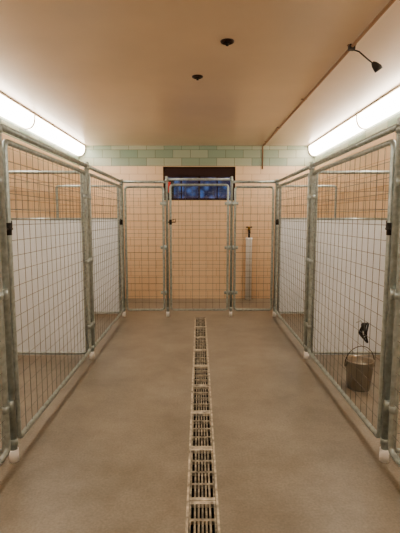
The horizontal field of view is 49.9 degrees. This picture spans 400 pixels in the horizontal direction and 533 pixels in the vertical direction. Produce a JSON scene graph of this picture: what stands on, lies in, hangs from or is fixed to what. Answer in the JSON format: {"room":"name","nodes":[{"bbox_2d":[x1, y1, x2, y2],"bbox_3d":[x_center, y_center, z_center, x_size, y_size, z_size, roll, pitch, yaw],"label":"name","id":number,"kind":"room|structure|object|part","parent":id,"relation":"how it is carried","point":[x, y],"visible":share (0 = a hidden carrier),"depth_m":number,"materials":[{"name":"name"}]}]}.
{"room":"dog kennel","nodes":[
{"label":"dog kennel","id":0,"kind":"room"},
{"bbox_2d":[0,116,80,217],"bbox_3d":[-2.105,-0.229,2.939,0.100,2.640,9.300,0,6,0],"label":"wall","id":1,"kind":"structure","parent":0,"point":[44,205],"depth_m":5.45,"materials":[{"name":"tile"}]},
{"bbox_2d":[79,146,314,298],"bbox_3d":[-0.053,-0.756,7.563,4.020,2.640,0.200,0,6,0],"label":"wall","id":2,"kind":"structure","parent":0,"point":[127,163],"depth_m":7.44,"materials":[{"name":"tile"}]},
{"bbox_2d":[163,167,234,199],"bbox_3d":[-0.013,-1.434,7.466,1.240,0.570,0.080,0,6,0],"label":"window","id":3,"kind":"structure","parent":2,"relation":"in","point":[181,172],"depth_m":7.41,"materials":[{"name":"brown metal"}]},
{"bbox_2d":[168,181,173,197],"bbox_3d":[-0.518,-1.345,7.495,0.130,0.314,0.020,0,6,0],"label":"sign","id":4,"kind":"object","parent":3,"relation":"attached to","point":[169,182],"visible":0.32,"depth_m":7.49,"materials":[{"name":"red"}]},
{"bbox_2d":[245,226,252,299],"bbox_3d":[0.846,-0.057,7.475,0.122,1.271,0.125,6,9,42],"label":"wall standpipe","id":5,"kind":"structure","parent":2,"relation":"attached to","point":[248,268],"depth_m":7.44,"materials":[{"name":"white plastic"}]},
{"bbox_2d":[0,298,399,532],"bbox_3d":[-0.045,1.156,3.101,4.220,0.150,9.300,0,6,0],"label":"floor","id":6,"kind":"structure","parent":0,"point":[109,453],"depth_m":2.80,"materials":[{"name":"concrete"}]},
{"bbox_2d":[0,377,3,455],"bbox_3d":[-1.574,0.214,2.427,0.890,1.875,0.032,0,6,0],"label":"wall","id":7,"kind":"structure","parent":6,"relation":"on","point":[1,414],"depth_m":2.49,"materials":[{"name":"metal"}]},
{"bbox_2d":[0,175,13,465],"bbox_3d":[-1.093,0.279,1.492,0.054,1.958,1.880,0,6,0],"label":"gate","id":8,"kind":"object","parent":6,"relation":"on","point":[7,406],"visible":1,"depth_m":2.39,"materials":[{"name":"metal"}]},
{"bbox_2d":[0,119,92,463],"bbox_3d":[-1.096,0.070,3.330,0.054,1.958,1.880,0,6,0],"label":"gate","id":9,"kind":"object","parent":6,"relation":"on","point":[6,228],"visible":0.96,"depth_m":2.62,"materials":[{"name":"metal"}]},
{"bbox_3d":[-1.094,0.173,2.423,0.054,1.958,0.055,0,6,0],"label":"post","id":10,"kind":"part","parent":9,"relation":"part of","materials":[{"name":"metal"}]},
{"bbox_2d":[9,171,87,358],"bbox_3d":[-1.577,0.005,4.265,0.890,1.875,0.032,0,6,0],"label":"wall","id":11,"kind":"structure","parent":6,"relation":"on","point":[43,230],"depth_m":4.28,"materials":[{"name":"metal"}]},
{"bbox_2d":[55,185,120,313],"bbox_3d":[-1.581,-0.207,6.123,0.890,1.875,0.032,0,6,0],"label":"wall","id":12,"kind":"structure","parent":6,"relation":"on","point":[102,308],"depth_m":6.13,"materials":[{"name":"metal"}]},
{"bbox_2d":[84,162,125,358],"bbox_3d":[-1.099,-0.142,5.190,0.054,1.958,1.925,0,6,0],"label":"gate","id":13,"kind":"object","parent":6,"relation":"on","point":[89,175],"visible":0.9,"depth_m":4.89,"materials":[{"name":"metal"}]},
{"bbox_3d":[-1.097,-0.037,4.261,0.054,1.958,0.055,0,6,0],"label":"post","id":14,"kind":"part","parent":13,"relation":"part of","materials":[{"name":"metal"}]},
{"bbox_3d":[-1.101,-0.248,6.119,0.054,1.958,0.055,0,6,0],"label":"post","id":15,"kind":"part","parent":13,"relation":"part of","materials":[{"name":"metal"}]},
{"bbox_2d":[122,176,168,316],"bbox_3d":[-0.762,-0.268,6.118,0.638,1.998,0.048,0,6,0],"label":"fence panel","id":16,"kind":"object","parent":6,"relation":"on","point":[163,203],"visible":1,"depth_m":6.10,"materials":[{"name":"metal"}]},
{"bbox_3d":[-0.466,-0.268,6.118,0.046,1.998,0.048,0,6,0],"label":"post","id":17,"kind":"part","parent":16,"relation":"part of","materials":[{"name":"metal"}]},
{"bbox_2d":[168,178,230,310],"bbox_3d":[-0.010,-0.298,6.116,0.912,1.889,0.048,0,6,0],"label":"gate","id":18,"kind":"object","parent":16,"relation":"attached to","point":[228,203],"visible":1,"depth_m":6.09,"materials":[{"name":"metal"}]},
{"bbox_2d":[185,318,219,532],"bbox_3d":[0.012,1.213,2.378,0.160,0.102,7.610,0,6,0],"label":"drain","id":19,"kind":"object","parent":6,"relation":"in","point":[200,326],"visible":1,"depth_m":2.68,"materials":[{"name":"white metal"}]},
{"bbox_2d":[229,176,275,316],"bbox_3d":[0.740,-0.269,6.120,0.638,1.998,0.048,0,6,0],"label":"fence panel","id":20,"kind":"object","parent":6,"relation":"on","point":[234,203],"visible":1,"depth_m":6.10,"materials":[{"name":"metal"}]},
{"bbox_3d":[0.444,-0.269,6.120,0.046,1.998,0.048,0,6,0],"label":"post","id":21,"kind":"part","parent":20,"relation":"part of","materials":[{"name":"metal"}]},
{"bbox_2d":[273,162,314,358],"bbox_3d":[1.081,-0.143,5.194,0.054,1.958,1.925,0,6,0],"label":"gate","id":22,"kind":"object","parent":6,"relation":"on","point":[303,343],"visible":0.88,"depth_m":4.88,"materials":[{"name":"metal"}]},
{"bbox_3d":[1.079,-0.249,6.123,0.054,1.958,0.055,0,6,0],"label":"post","id":23,"kind":"part","parent":22,"relation":"part of","materials":[{"name":"metal"}]},
{"bbox_3d":[1.083,-0.037,4.265,0.054,1.958,0.055,0,6,0],"label":"post","id":24,"kind":"part","parent":22,"relation":"part of","materials":[{"name":"metal"}]},
{"bbox_2d":[277,185,336,316],"bbox_3d":[1.519,-0.208,6.128,0.810,1.875,0.032,0,6,0],"label":"wall","id":25,"kind":"structure","parent":6,"relation":"on","point":[293,225],"depth_m":6.13,"materials":[{"name":"metal"}]},
{"bbox_2d":[310,171,388,355],"bbox_3d":[1.523,0.004,4.271,0.810,1.875,0.032,0,6,0],"label":"wall","id":26,"kind":"structure","parent":6,"relation":"on","point":[368,287],"depth_m":4.28,"materials":[{"name":"metal"}]},
{"bbox_2d":[305,118,399,462],"bbox_3d":[1.084,0.069,3.333,0.054,1.958,1.880,0,6,0],"label":"gate","id":27,"kind":"object","parent":6,"relation":"on","point":[392,222],"visible":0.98,"depth_m":2.62,"materials":[{"name":"metal"}]},
{"bbox_2d":[356,320,368,342],"bbox_3d":[1.137,0.453,2.991,0.080,0.164,0.078,-6,9,-43],"label":"leash","id":28,"kind":"object","parent":27,"relation":"hanging from","point":[362,329],"visible":0.9,"depth_m":2.97,"materials":[{"name":"black fabric"}]},
{"bbox_3d":[1.086,0.172,2.427,0.054,1.958,0.055,0,6,0],"label":"post","id":29,"kind":"part","parent":27,"relation":"part of","materials":[{"name":"metal"}]},
{"bbox_2d":[344,346,374,391],"bbox_3d":[1.334,0.836,3.600,0.252,0.373,0.238,0,6,0],"label":"bucket","id":30,"kind":"object","parent":6,"relation":"on","point":[356,364],"visible":0.87,"depth_m":3.54,"materials":[{"name":"silver metal"}]},
{"bbox_2d":[384,124,399,466],"bbox_3d":[1.087,0.279,1.495,0.054,1.958,1.880,0,6,0],"label":"gate","id":31,"kind":"object","parent":6,"relation":"on","point":[390,406],"visible":1,"depth_m":2.38,"materials":[{"name":"metal"}]},
{"bbox_2d":[394,344,399,456],"bbox_3d":[1.526,0.213,2.433,0.810,1.875,0.032,0,6,0],"label":"wall","id":32,"kind":"structure","parent":6,"relation":"on","point":[397,450],"depth_m":2.49,"materials":[{"name":"metal"}]},
{"bbox_2d":[0,0,399,145],"bbox_3d":[-0.045,-1.597,2.837,4.220,0.100,9.400,0,6,0],"label":"ceiling","id":33,"kind":"structure","parent":0,"point":[101,72],"depth_m":3.44,"materials":[{"name":"paint"}]},
{"bbox_2d":[0,91,35,128],"bbox_3d":[-1.995,-1.584,3.953,0.125,0.176,2.241,0,6,0],"label":"fluorescent light fixture","id":34,"kind":"object","parent":33,"relation":"hanging from","point":[10,109],"visible":1,"depth_m":4.60,"materials":[{"name":"beige plastic"}]},
{"bbox_2d":[28,114,85,155],"bbox_3d":[-1.999,-1.838,6.184,0.125,0.176,2.241,0,6,0],"label":"fluorescent light fixture","id":35,"kind":"object","parent":33,"relation":"hanging from","point":[41,127],"visible":0.91,"depth_m":5.90,"materials":[{"name":"beige plastic"}]},
{"bbox_2d":[192,75,202,79],"bbox_3d":[-0.022,-1.632,3.729,0.096,0.032,0.096,0,7,0],"label":"sprinkler","id":36,"kind":"object","parent":33,"relation":"attached to","point":[197,77],"depth_m":3.72,"materials":[{"name":"black metal"}]},
{"bbox_2d":[220,38,233,45],"bbox_3d":[0.190,-1.547,2.984,0.096,0.032,0.096,0,7,0],"label":"sprinkler","id":37,"kind":"object","parent":33,"relation":"attached to","point":[227,41],"depth_m":2.97,"materials":[{"name":"black metal"}]},
{"bbox_2d":[262,0,395,168],"bbox_3d":[1.075,-1.348,2.827,0.060,0.389,9.079,0,7,0],"label":"conduit","id":38,"kind":"object","parent":33,"relation":"attached to","point":[391,2],"depth_m":3.30,"materials":[{"name":"brown metal"}]},
{"bbox_2d":[308,114,363,155],"bbox_3d":[1.896,-1.839,6.191,0.125,0.176,2.241,0,6,0],"label":"fluorescent light fixture","id":39,"kind":"object","parent":33,"relation":"hanging from","point":[348,128],"visible":0.9,"depth_m":5.91,"materials":[{"name":"beige plastic"}]},
{"bbox_2d":[348,44,382,72],"bbox_3d":[1.179,-1.478,3.064,0.248,0.184,0.060,0,6,0],"label":"spotlight","id":40,"kind":"object","parent":33,"relation":"hanging from","point":[376,66],"visible":0.98,"depth_m":3.05,"materials":[{"name":"grey metal"}]},
{"bbox_2d":[356,85,399,128],"bbox_3d":[1.900,-1.585,3.960,0.125,0.176,2.241,0,6,0],"label":"fluorescent light fixture","id":41,"kind":"object","parent":33,"relation":"hanging from","point":[388,104],"visible":1,"depth_m":4.47,"materials":[{"name":"beige plastic"}]},
{"bbox_2d":[314,111,399,217],"bbox_3d":[2.015,-0.230,2.946,0.100,2.640,9.300,0,6,0],"label":"wall","id":42,"kind":"structure","parent":0,"point":[357,164],"depth_m":5.25,"materials":[{"name":"tile"}]},
{"label":"outside","id":43,"kind":"structure","parent":0,"visible":0},
{"bbox_2d":[168,177,229,197],"bbox_3d":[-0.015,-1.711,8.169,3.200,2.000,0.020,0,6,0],"label":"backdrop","id":44,"kind":"structure","parent":43,"point":[191,191],"depth_m":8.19,"materials":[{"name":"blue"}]}
]}

